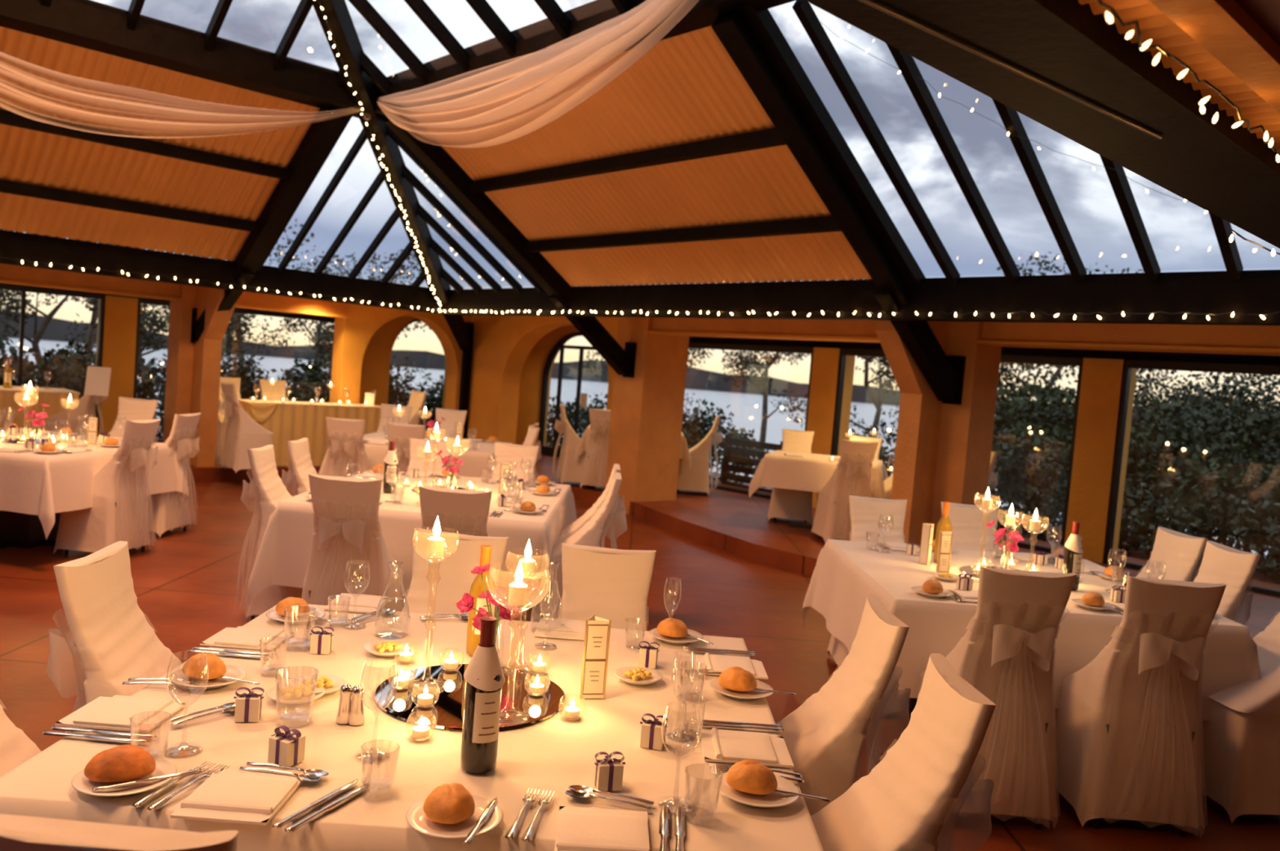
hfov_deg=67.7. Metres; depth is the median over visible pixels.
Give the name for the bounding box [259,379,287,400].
banquet chair
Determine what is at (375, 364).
wall
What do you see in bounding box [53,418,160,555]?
banquet chair
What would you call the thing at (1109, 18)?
string light
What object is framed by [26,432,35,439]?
tealight holder
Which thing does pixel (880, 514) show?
wine glass
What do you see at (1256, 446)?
shrub
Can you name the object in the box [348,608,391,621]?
spoon
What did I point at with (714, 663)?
folded napkin
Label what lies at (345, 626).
wine glass
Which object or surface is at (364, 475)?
folded napkin
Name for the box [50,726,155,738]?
table knife
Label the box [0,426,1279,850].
floor
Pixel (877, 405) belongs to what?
tree
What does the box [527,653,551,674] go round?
tealight holder
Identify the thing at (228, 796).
folded napkin
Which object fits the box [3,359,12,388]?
wine bottle
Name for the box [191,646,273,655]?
table knife
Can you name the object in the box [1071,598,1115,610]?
bread plate
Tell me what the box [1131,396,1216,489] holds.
shrub
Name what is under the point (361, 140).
bars
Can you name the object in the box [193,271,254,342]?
roof beam
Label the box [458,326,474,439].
pillar
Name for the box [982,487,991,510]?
candle
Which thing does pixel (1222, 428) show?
tree
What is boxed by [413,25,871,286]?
roof panel
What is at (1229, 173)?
roof beam
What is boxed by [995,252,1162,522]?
tree
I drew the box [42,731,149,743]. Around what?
table knife
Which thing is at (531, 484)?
water tumbler
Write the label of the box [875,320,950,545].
pillar
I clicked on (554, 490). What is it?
folded napkin
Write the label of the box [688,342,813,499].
bars
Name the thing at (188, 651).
table knife
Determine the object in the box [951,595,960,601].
fork
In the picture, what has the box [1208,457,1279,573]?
shrub
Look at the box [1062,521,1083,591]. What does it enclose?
wine bottle
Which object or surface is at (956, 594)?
fork
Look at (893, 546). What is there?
folded napkin
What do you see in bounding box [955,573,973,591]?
box
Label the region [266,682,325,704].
butter dish
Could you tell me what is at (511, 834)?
fork
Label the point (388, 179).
string light
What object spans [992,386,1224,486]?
tree
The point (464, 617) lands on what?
spoon
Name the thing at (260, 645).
water tumbler
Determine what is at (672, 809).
wine glass
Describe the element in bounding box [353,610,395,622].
spoon
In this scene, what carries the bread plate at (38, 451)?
on the tablecloth at (44, 486)
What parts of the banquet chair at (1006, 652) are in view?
leg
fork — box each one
[121,681,204,689]
[128,678,210,685]
[132,761,216,807]
[146,764,230,811]
[504,788,539,839]
[520,790,554,842]
[679,669,708,672]
[681,672,721,676]
[709,763,802,777]
[710,768,804,782]
[946,589,965,601]
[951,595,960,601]
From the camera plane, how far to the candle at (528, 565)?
2.62 m
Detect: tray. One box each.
[0,437,61,444]
[373,664,565,730]
[411,486,468,493]
[960,565,1020,578]
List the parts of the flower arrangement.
stem, stem, stem, vase glass, stem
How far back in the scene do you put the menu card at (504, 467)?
6.25 m
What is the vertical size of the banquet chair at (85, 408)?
0.998 m
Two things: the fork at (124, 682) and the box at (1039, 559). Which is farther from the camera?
the box at (1039, 559)
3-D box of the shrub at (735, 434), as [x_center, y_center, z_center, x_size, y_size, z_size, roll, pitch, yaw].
[1.195,0.549,14.537,1.357,1.267,1.604,4,3,-1]
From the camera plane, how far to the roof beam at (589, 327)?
10.55 m
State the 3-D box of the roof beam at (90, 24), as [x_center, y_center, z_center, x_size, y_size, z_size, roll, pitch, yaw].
[-4.250,-3.073,7.299,5.100,0.280,0.320,2,4,-43]
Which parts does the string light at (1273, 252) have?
bulb, bulb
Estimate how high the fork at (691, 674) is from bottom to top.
0.011 m
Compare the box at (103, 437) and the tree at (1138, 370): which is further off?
the tree at (1138, 370)
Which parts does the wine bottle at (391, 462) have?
bottle glass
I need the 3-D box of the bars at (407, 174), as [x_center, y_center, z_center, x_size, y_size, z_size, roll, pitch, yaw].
[-2.311,-2.266,10.402,2.035,1.406,2.504,2,4,-43]
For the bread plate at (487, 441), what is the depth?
10.20 m
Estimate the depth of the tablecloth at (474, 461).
8.97 m
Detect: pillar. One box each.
[162,284,196,461]
[187,286,238,467]
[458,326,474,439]
[604,317,688,514]
[806,347,1137,563]
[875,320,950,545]
[930,321,1001,540]
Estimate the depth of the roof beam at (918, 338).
7.55 m
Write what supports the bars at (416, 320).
in the wall at (375, 364)
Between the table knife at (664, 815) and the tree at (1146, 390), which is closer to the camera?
the table knife at (664, 815)
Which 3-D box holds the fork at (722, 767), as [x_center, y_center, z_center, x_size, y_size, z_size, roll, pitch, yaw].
[0.253,0.751,2.085,0.202,0.011,0.026,5,3,2]
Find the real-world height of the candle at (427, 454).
0.105 m
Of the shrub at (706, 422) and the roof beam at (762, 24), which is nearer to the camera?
the roof beam at (762, 24)
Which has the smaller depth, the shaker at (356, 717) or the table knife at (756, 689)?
the shaker at (356, 717)
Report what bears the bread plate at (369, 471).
on the tablecloth at (282, 558)
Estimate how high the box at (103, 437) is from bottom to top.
0.069 m
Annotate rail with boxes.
[721,434,782,493]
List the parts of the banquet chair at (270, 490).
organza panel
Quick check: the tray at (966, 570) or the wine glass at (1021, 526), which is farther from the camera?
the wine glass at (1021, 526)
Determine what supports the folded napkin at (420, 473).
on the tablecloth at (282, 558)
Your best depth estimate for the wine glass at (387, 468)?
5.55 m
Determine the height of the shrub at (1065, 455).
1.633 m
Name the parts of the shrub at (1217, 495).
stem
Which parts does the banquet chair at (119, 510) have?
leg, organza panel, leg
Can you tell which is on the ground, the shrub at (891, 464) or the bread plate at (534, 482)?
the shrub at (891, 464)
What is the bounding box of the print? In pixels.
[478,702,496,736]
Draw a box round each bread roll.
[3,422,17,430]
[40,443,55,452]
[58,427,71,434]
[84,744,155,782]
[103,438,118,445]
[182,653,226,679]
[275,597,309,617]
[371,464,384,473]
[422,782,475,824]
[424,431,431,436]
[441,468,449,475]
[487,436,497,441]
[520,501,535,511]
[535,484,550,493]
[537,475,549,483]
[657,617,688,637]
[718,666,757,691]
[725,759,777,795]
[921,579,943,594]
[932,539,935,548]
[1053,548,1064,557]
[1080,591,1104,606]
[1103,565,1124,577]
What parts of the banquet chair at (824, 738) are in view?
organza panel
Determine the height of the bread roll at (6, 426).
0.058 m
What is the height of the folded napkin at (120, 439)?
0.018 m
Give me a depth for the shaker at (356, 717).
2.18 m
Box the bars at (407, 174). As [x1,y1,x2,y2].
[386,124,542,293]
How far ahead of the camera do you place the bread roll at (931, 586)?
4.08 m
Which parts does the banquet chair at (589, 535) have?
organza panel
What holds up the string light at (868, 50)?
attached to the bars at (1010, 117)
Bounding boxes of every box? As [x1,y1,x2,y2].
[7,425,17,435]
[20,426,31,435]
[23,439,35,448]
[38,439,50,448]
[98,432,108,442]
[100,434,111,443]
[233,687,264,722]
[267,725,306,766]
[309,626,333,654]
[395,469,401,479]
[409,467,419,478]
[497,493,506,506]
[509,475,516,485]
[515,479,525,489]
[593,751,625,791]
[637,641,659,669]
[640,713,667,751]
[906,541,918,555]
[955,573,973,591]
[1032,551,1048,565]
[1054,555,1063,569]
[1110,586,1125,603]
[1120,582,1126,590]
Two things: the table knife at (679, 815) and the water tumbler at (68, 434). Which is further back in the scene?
the water tumbler at (68, 434)
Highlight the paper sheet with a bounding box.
[84,366,111,396]
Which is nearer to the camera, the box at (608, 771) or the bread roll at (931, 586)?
the box at (608, 771)
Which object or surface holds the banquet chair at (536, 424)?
on the floor at (186, 584)
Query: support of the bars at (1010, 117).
attached to the roof beam at (1256, 291)
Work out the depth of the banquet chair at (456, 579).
3.40 m
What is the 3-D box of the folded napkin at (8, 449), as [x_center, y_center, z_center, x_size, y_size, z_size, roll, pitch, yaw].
[-4.274,0.159,6.495,0.170,0.018,0.200,5,3,6]
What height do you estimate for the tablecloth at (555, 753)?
0.532 m
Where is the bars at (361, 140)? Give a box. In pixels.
[278,128,425,290]
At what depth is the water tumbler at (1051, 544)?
5.27 m
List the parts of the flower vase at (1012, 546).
stem, stem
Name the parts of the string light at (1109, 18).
bulb, bulb, bulb, bulb, bulb, bulb, bulb, bulb, bulb, bulb, bulb, bulb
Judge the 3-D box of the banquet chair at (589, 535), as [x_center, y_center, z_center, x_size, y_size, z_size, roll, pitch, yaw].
[-0.379,0.776,5.653,0.576,0.998,0.496,4,3,-2]
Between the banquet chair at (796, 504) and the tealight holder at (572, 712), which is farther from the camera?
the banquet chair at (796, 504)
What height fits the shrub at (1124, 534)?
0.969 m
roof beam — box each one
[0,0,364,118]
[0,109,288,180]
[0,179,258,232]
[0,229,442,314]
[190,308,197,343]
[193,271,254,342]
[234,106,346,279]
[256,111,353,271]
[311,0,451,306]
[374,0,796,121]
[384,112,570,305]
[442,269,1279,325]
[443,314,471,350]
[460,322,473,351]
[467,128,786,194]
[524,216,841,253]
[548,295,631,375]
[622,342,636,377]
[711,8,910,305]
[738,4,925,288]
[804,0,1279,248]
[874,288,959,402]
[942,355,965,404]
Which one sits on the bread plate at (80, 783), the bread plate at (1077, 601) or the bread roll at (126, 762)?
the bread roll at (126, 762)
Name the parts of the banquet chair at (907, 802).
organza panel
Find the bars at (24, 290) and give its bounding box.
[0,284,105,436]
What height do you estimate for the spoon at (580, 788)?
0.010 m
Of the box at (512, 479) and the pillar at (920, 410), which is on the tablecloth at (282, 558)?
the box at (512, 479)
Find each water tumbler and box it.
[66,434,78,448]
[129,715,172,759]
[259,639,288,674]
[275,670,319,724]
[284,605,316,648]
[328,595,351,625]
[360,746,399,795]
[391,487,404,503]
[480,469,491,481]
[511,486,523,502]
[511,496,524,511]
[527,472,537,486]
[624,617,646,646]
[675,697,706,736]
[680,663,706,698]
[684,768,723,822]
[866,531,879,548]
[992,541,1005,559]
[1050,544,1065,560]
[1111,570,1129,588]
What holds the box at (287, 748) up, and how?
on the tablecloth at (555, 753)
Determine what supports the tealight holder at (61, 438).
on the tablecloth at (44, 486)
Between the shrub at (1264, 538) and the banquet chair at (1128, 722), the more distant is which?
the shrub at (1264, 538)
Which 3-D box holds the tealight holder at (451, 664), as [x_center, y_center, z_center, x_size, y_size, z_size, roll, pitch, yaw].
[-0.514,0.639,2.602,0.068,0.052,0.068,5,3,0]
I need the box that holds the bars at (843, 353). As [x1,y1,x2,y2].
[830,348,1083,554]
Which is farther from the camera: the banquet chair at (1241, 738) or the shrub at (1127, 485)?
the shrub at (1127, 485)
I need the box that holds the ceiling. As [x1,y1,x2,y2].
[1235,0,1279,46]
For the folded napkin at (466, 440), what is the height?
0.018 m
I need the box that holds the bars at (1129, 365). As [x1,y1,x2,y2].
[1102,360,1279,597]
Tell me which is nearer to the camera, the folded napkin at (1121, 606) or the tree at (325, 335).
the folded napkin at (1121, 606)
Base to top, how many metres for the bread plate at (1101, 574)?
0.019 m
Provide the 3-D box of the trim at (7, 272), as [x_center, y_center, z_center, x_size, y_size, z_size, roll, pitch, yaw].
[-8.737,-1.684,7.964,13.280,0.220,0.260,2,4,-43]
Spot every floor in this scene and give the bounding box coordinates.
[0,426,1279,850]
[154,439,1279,639]
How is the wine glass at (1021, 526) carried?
on the tablecloth at (846, 572)
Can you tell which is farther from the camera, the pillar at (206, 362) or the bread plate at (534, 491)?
the pillar at (206, 362)
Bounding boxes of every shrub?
[0,328,96,394]
[0,350,66,387]
[28,343,165,435]
[136,353,167,439]
[220,351,327,402]
[220,360,261,399]
[280,353,332,402]
[317,359,433,435]
[391,380,443,431]
[426,374,444,420]
[546,392,607,448]
[546,397,600,448]
[681,399,735,479]
[681,415,697,433]
[684,422,764,484]
[730,432,773,489]
[848,418,897,462]
[848,431,895,475]
[882,457,1018,507]
[987,442,1068,544]
[991,409,1022,493]
[991,417,1071,527]
[993,440,1146,526]
[994,377,1076,502]
[995,382,1075,486]
[999,419,1072,526]
[1033,490,1169,558]
[1057,416,1198,543]
[1065,468,1212,549]
[1123,461,1279,573]
[1125,422,1268,551]
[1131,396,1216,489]
[1133,391,1279,531]
[1146,447,1277,562]
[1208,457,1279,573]
[1210,426,1279,541]
[1226,482,1279,585]
[1227,421,1279,462]
[1261,448,1279,483]
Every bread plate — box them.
[32,448,62,453]
[53,432,78,436]
[71,757,177,796]
[97,443,120,447]
[168,664,246,688]
[266,607,325,624]
[305,495,311,500]
[366,470,383,474]
[405,795,503,839]
[435,473,460,478]
[484,440,500,443]
[512,507,542,514]
[530,489,555,495]
[531,480,555,485]
[648,627,703,644]
[709,678,773,700]
[714,772,799,808]
[911,586,953,598]
[1046,554,1055,559]
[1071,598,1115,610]
[1095,572,1127,581]
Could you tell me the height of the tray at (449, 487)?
0.005 m
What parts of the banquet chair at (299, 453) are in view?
organza panel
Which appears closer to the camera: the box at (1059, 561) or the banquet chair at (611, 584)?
the banquet chair at (611, 584)
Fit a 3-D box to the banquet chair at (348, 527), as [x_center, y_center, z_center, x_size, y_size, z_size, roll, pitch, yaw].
[-1.464,0.733,4.861,0.496,0.998,0.576,5,3,0]
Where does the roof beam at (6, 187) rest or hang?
attached to the roof beam
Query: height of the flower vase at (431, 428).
0.283 m
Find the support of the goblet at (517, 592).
on the tray at (448, 711)
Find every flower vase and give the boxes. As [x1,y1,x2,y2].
[17,404,49,440]
[426,413,445,440]
[435,448,465,488]
[985,518,1026,569]
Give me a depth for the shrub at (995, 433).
14.16 m
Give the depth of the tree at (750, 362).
19.77 m
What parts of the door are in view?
rail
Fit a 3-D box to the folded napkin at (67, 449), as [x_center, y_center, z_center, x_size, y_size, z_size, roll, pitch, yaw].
[-4.021,0.168,6.702,0.200,0.018,0.170,5,3,6]
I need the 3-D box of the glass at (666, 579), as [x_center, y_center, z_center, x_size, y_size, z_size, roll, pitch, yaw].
[0.101,0.594,3.086,0.066,0.200,0.066,5,3,0]
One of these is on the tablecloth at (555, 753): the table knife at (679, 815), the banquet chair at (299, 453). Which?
the table knife at (679, 815)
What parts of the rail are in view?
post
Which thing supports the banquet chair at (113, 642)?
on the floor at (186, 584)
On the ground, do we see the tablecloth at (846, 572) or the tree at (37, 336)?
the tree at (37, 336)
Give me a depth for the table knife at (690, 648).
3.00 m
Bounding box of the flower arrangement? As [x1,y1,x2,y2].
[456,563,541,666]
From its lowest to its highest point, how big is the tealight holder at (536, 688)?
0.052 m
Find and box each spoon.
[164,702,235,723]
[170,706,235,726]
[239,766,322,782]
[245,762,328,777]
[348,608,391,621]
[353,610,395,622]
[419,614,468,617]
[420,616,467,620]
[564,790,651,810]
[568,785,653,805]
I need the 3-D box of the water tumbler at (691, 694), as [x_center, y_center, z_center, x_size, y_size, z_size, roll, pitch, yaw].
[0.140,0.683,2.547,0.072,0.087,0.072,4,3,-2]
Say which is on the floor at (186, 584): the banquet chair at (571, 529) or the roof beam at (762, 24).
the banquet chair at (571, 529)
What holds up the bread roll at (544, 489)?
on the bread plate at (534, 491)
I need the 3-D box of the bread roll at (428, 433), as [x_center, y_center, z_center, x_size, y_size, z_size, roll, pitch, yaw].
[-2.287,0.088,10.249,0.094,0.058,0.105,3,3,-23]
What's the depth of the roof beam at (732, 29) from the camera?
6.25 m
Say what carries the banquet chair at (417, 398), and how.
on the floor at (738, 524)
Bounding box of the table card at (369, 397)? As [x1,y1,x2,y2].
[364,392,374,405]
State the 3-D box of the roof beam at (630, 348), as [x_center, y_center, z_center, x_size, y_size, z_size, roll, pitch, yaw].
[-0.117,-0.750,10.930,0.050,0.400,0.150,2,4,-43]
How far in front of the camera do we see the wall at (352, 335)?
12.66 m
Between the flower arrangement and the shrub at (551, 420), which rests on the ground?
the shrub at (551, 420)
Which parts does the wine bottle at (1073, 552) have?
bottle glass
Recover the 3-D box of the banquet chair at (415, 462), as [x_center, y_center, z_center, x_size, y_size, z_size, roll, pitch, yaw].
[-1.657,0.605,7.263,0.481,0.968,0.559,5,3,0]
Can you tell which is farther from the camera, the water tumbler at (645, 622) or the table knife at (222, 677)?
the water tumbler at (645, 622)
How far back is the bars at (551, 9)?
7.40 m
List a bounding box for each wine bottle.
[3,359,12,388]
[382,441,398,493]
[460,616,505,773]
[466,545,496,656]
[933,502,951,563]
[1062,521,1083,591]
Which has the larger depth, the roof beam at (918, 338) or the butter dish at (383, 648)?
the roof beam at (918, 338)
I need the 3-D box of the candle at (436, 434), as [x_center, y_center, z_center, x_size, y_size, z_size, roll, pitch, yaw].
[-1.283,0.032,6.020,0.044,0.105,0.044,5,3,0]
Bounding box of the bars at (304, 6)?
[41,0,344,88]
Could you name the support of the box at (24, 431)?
on the tablecloth at (44, 486)
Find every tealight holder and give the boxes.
[0,432,8,439]
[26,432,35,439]
[57,434,68,440]
[387,666,414,689]
[394,642,418,663]
[400,479,408,486]
[405,713,436,741]
[411,682,439,708]
[435,480,444,488]
[438,649,463,671]
[464,481,475,488]
[466,484,476,490]
[524,673,550,696]
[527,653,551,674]
[558,697,586,720]
[971,562,985,574]
[977,557,991,568]
[1004,559,1018,568]
[1026,564,1040,571]
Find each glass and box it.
[164,653,208,756]
[342,561,370,628]
[356,661,397,761]
[384,467,399,502]
[534,582,558,649]
[657,703,701,813]
[658,578,681,641]
[666,652,695,741]
[877,514,893,552]
[1004,526,1022,563]
[1105,548,1126,591]
[1146,560,1166,579]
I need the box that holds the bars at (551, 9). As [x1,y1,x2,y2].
[347,0,631,95]
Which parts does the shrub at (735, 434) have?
stem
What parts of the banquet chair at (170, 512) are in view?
organza panel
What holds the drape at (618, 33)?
hanging from the roof beam at (535, 37)
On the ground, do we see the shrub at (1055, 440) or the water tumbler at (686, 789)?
the shrub at (1055, 440)
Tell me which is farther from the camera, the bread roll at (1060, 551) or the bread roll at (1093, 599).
the bread roll at (1060, 551)
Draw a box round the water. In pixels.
[0,337,1270,556]
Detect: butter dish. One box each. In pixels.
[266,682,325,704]
[289,674,346,694]
[363,640,412,657]
[613,666,662,684]
[931,572,959,581]
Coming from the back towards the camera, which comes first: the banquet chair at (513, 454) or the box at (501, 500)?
the banquet chair at (513, 454)
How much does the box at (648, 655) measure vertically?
0.069 m
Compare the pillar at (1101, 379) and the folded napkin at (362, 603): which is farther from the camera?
the pillar at (1101, 379)
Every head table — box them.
[0,386,79,431]
[237,399,381,466]
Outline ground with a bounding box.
[997,518,1275,568]
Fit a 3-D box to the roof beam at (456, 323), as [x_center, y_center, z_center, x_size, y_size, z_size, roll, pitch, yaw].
[-2.468,-1.400,12.767,0.130,0.737,1.514,5,3,2]
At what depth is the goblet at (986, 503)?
4.50 m
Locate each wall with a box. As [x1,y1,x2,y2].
[93,295,137,435]
[329,303,471,410]
[359,315,445,408]
[466,315,617,444]
[515,326,613,446]
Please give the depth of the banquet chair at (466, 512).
4.59 m
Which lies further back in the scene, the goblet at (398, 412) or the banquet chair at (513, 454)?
the goblet at (398, 412)
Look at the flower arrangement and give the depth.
2.65 m
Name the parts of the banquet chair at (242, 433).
organza panel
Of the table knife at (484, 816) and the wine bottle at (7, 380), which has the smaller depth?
the table knife at (484, 816)
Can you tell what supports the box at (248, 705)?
on the tablecloth at (555, 753)
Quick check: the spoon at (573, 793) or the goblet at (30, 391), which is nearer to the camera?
the spoon at (573, 793)
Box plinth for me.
[0,510,60,548]
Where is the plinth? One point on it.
(24, 531)
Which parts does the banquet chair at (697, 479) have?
organza panel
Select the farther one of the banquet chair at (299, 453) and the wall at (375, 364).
the wall at (375, 364)
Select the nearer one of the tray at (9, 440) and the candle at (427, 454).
the candle at (427, 454)
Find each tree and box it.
[0,229,21,342]
[0,231,136,386]
[58,242,163,364]
[94,303,169,398]
[142,254,315,377]
[221,218,360,382]
[276,275,379,391]
[291,249,440,392]
[582,348,722,423]
[720,350,807,467]
[783,279,897,438]
[870,357,1056,443]
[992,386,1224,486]
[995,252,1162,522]
[1038,364,1275,542]
[1126,395,1279,538]
[1133,368,1279,528]
[1144,372,1279,572]
[1211,386,1279,434]
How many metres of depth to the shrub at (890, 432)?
13.53 m
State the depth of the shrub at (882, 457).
12.71 m
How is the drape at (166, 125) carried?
hanging from the roof beam at (90, 24)
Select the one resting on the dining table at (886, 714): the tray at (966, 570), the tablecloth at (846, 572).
the tablecloth at (846, 572)
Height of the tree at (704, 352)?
4.196 m
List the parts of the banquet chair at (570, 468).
organza panel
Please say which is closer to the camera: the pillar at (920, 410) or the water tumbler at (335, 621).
the water tumbler at (335, 621)
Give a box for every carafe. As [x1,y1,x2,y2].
[72,416,88,446]
[374,562,410,639]
[502,462,519,497]
[530,563,563,631]
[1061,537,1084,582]
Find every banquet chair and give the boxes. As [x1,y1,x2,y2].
[0,699,41,777]
[0,813,238,850]
[46,541,182,737]
[48,395,107,436]
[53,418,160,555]
[107,396,158,437]
[146,413,200,537]
[213,382,274,473]
[215,377,241,458]
[236,444,302,621]
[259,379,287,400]
[281,438,317,496]
[301,473,404,611]
[323,417,372,477]
[376,404,412,433]
[386,422,426,471]
[401,528,509,614]
[406,390,426,425]
[406,438,454,473]
[418,485,502,619]
[435,408,466,439]
[491,442,539,481]
[522,425,541,480]
[522,472,626,622]
[532,422,540,480]
[552,404,595,487]
[556,543,656,631]
[560,463,624,549]
[579,408,611,489]
[676,416,722,495]
[767,428,813,524]
[775,595,911,816]
[810,439,878,542]
[810,653,995,850]
[826,495,906,667]
[849,435,882,460]
[882,474,893,499]
[917,566,1076,829]
[941,502,999,552]
[987,451,998,498]
[1054,575,1226,838]
[1136,526,1208,582]
[1193,540,1261,625]
[1201,612,1279,823]
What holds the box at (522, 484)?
on the tablecloth at (282, 558)
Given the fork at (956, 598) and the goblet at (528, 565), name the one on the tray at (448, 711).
the goblet at (528, 565)
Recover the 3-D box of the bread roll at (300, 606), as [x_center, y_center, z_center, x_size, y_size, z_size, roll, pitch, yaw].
[-1.087,0.568,2.994,0.105,0.058,0.094,6,3,20]
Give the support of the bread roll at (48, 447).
on the bread plate at (38, 451)
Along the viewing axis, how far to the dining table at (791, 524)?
9.86 m
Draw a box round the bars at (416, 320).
[391,319,446,408]
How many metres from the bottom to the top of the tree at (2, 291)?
4.668 m
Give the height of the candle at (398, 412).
0.105 m
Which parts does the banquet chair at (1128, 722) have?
leg, organza panel, leg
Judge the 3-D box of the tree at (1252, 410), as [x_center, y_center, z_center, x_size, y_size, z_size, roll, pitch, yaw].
[10.437,0.695,14.288,3.165,3.157,3.238,4,3,-1]
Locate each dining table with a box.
[402,596,524,614]
[789,493,818,533]
[879,697,917,719]
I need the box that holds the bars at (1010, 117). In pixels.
[791,0,1243,284]
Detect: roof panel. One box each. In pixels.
[0,26,319,261]
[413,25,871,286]
[1078,0,1279,154]
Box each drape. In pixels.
[0,52,364,138]
[377,0,698,148]
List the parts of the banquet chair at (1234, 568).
organza panel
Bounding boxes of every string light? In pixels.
[0,257,442,311]
[316,0,378,150]
[378,152,440,310]
[439,309,1279,319]
[822,23,1207,213]
[1097,0,1279,162]
[1229,229,1279,256]
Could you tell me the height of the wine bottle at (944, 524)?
0.319 m
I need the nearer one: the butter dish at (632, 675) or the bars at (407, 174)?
the butter dish at (632, 675)
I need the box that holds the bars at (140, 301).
[133,298,334,443]
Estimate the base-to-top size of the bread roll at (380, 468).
0.058 m
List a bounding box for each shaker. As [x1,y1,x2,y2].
[335,684,352,724]
[347,684,364,726]
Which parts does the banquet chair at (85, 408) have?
organza panel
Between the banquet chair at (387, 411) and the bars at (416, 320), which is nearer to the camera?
the banquet chair at (387, 411)
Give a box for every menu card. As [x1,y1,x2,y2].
[86,417,97,445]
[455,423,462,444]
[498,462,511,493]
[579,615,611,698]
[918,523,934,565]
[936,530,952,573]
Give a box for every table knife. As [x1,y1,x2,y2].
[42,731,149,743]
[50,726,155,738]
[91,768,200,791]
[186,649,269,658]
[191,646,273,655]
[217,675,260,684]
[271,779,357,828]
[284,782,369,832]
[305,613,333,622]
[462,796,497,844]
[658,804,670,850]
[674,804,685,850]
[683,646,754,653]
[683,648,755,656]
[686,634,713,644]
[691,719,782,728]
[692,722,783,731]
[753,688,795,695]
[773,789,830,802]
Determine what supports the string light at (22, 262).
attached to the roof beam at (34, 248)
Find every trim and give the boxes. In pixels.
[0,263,349,315]
[0,279,351,318]
[0,283,334,319]
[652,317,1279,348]
[688,336,1279,365]
[858,0,1162,139]
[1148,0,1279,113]
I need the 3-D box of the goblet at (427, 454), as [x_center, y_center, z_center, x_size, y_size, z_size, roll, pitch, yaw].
[-1.233,0.271,5.502,0.120,0.366,0.120,5,3,0]
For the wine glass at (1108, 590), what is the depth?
4.52 m
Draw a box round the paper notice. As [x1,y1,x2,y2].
[579,393,587,408]
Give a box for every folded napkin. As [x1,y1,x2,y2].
[0,446,31,452]
[31,430,57,435]
[54,695,186,733]
[56,447,88,453]
[111,437,122,442]
[170,768,303,825]
[200,626,293,651]
[323,593,391,613]
[355,472,383,479]
[367,440,388,444]
[404,471,434,477]
[464,438,482,442]
[488,509,496,516]
[511,502,547,510]
[528,487,559,492]
[533,617,585,640]
[554,806,650,850]
[695,653,768,679]
[699,727,794,768]
[783,453,803,457]
[826,457,839,460]
[883,542,919,552]
[950,590,977,603]
[1009,551,1050,562]
[1080,564,1106,573]
[1108,602,1124,610]
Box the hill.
[0,311,1273,426]
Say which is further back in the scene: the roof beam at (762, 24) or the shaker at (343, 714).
the roof beam at (762, 24)
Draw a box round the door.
[537,332,595,457]
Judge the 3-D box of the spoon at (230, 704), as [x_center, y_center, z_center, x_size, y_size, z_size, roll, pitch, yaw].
[-0.987,0.649,2.167,0.033,0.010,0.175,7,4,38]
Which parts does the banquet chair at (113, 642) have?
organza panel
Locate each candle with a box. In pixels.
[22,391,30,405]
[26,382,33,395]
[66,395,73,408]
[396,405,401,415]
[422,408,426,417]
[422,440,431,459]
[426,515,444,558]
[432,422,439,439]
[453,436,460,453]
[508,560,527,606]
[520,538,535,578]
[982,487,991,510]
[1005,504,1015,525]
[1029,508,1039,531]
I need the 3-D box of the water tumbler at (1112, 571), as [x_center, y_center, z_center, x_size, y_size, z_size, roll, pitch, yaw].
[2.299,0.743,4.576,0.076,0.092,0.076,5,3,0]
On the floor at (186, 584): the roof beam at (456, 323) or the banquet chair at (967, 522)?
the banquet chair at (967, 522)
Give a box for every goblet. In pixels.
[14,391,38,442]
[20,382,39,440]
[60,395,79,443]
[392,405,401,417]
[408,515,459,691]
[415,440,437,504]
[418,408,431,421]
[426,422,445,484]
[444,436,469,485]
[487,560,550,724]
[502,538,549,674]
[968,487,1000,580]
[997,504,1024,567]
[1021,508,1048,570]
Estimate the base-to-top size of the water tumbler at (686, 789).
0.092 m
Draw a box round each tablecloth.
[0,431,188,538]
[0,604,823,850]
[245,469,577,618]
[317,432,512,479]
[575,424,691,470]
[748,450,888,499]
[802,539,1261,720]
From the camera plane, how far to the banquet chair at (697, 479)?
11.94 m
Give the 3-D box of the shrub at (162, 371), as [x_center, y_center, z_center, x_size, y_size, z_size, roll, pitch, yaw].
[-6.870,-0.355,14.206,1.611,1.549,1.671,2,4,-34]
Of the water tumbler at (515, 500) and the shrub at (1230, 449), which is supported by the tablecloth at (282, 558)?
the water tumbler at (515, 500)
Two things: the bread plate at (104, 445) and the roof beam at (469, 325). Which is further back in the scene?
the roof beam at (469, 325)
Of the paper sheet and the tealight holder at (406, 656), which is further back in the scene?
the paper sheet
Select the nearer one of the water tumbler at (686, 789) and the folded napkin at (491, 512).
the water tumbler at (686, 789)
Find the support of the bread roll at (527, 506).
on the bread plate at (537, 510)
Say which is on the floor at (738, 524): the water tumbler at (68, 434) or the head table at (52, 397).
the head table at (52, 397)

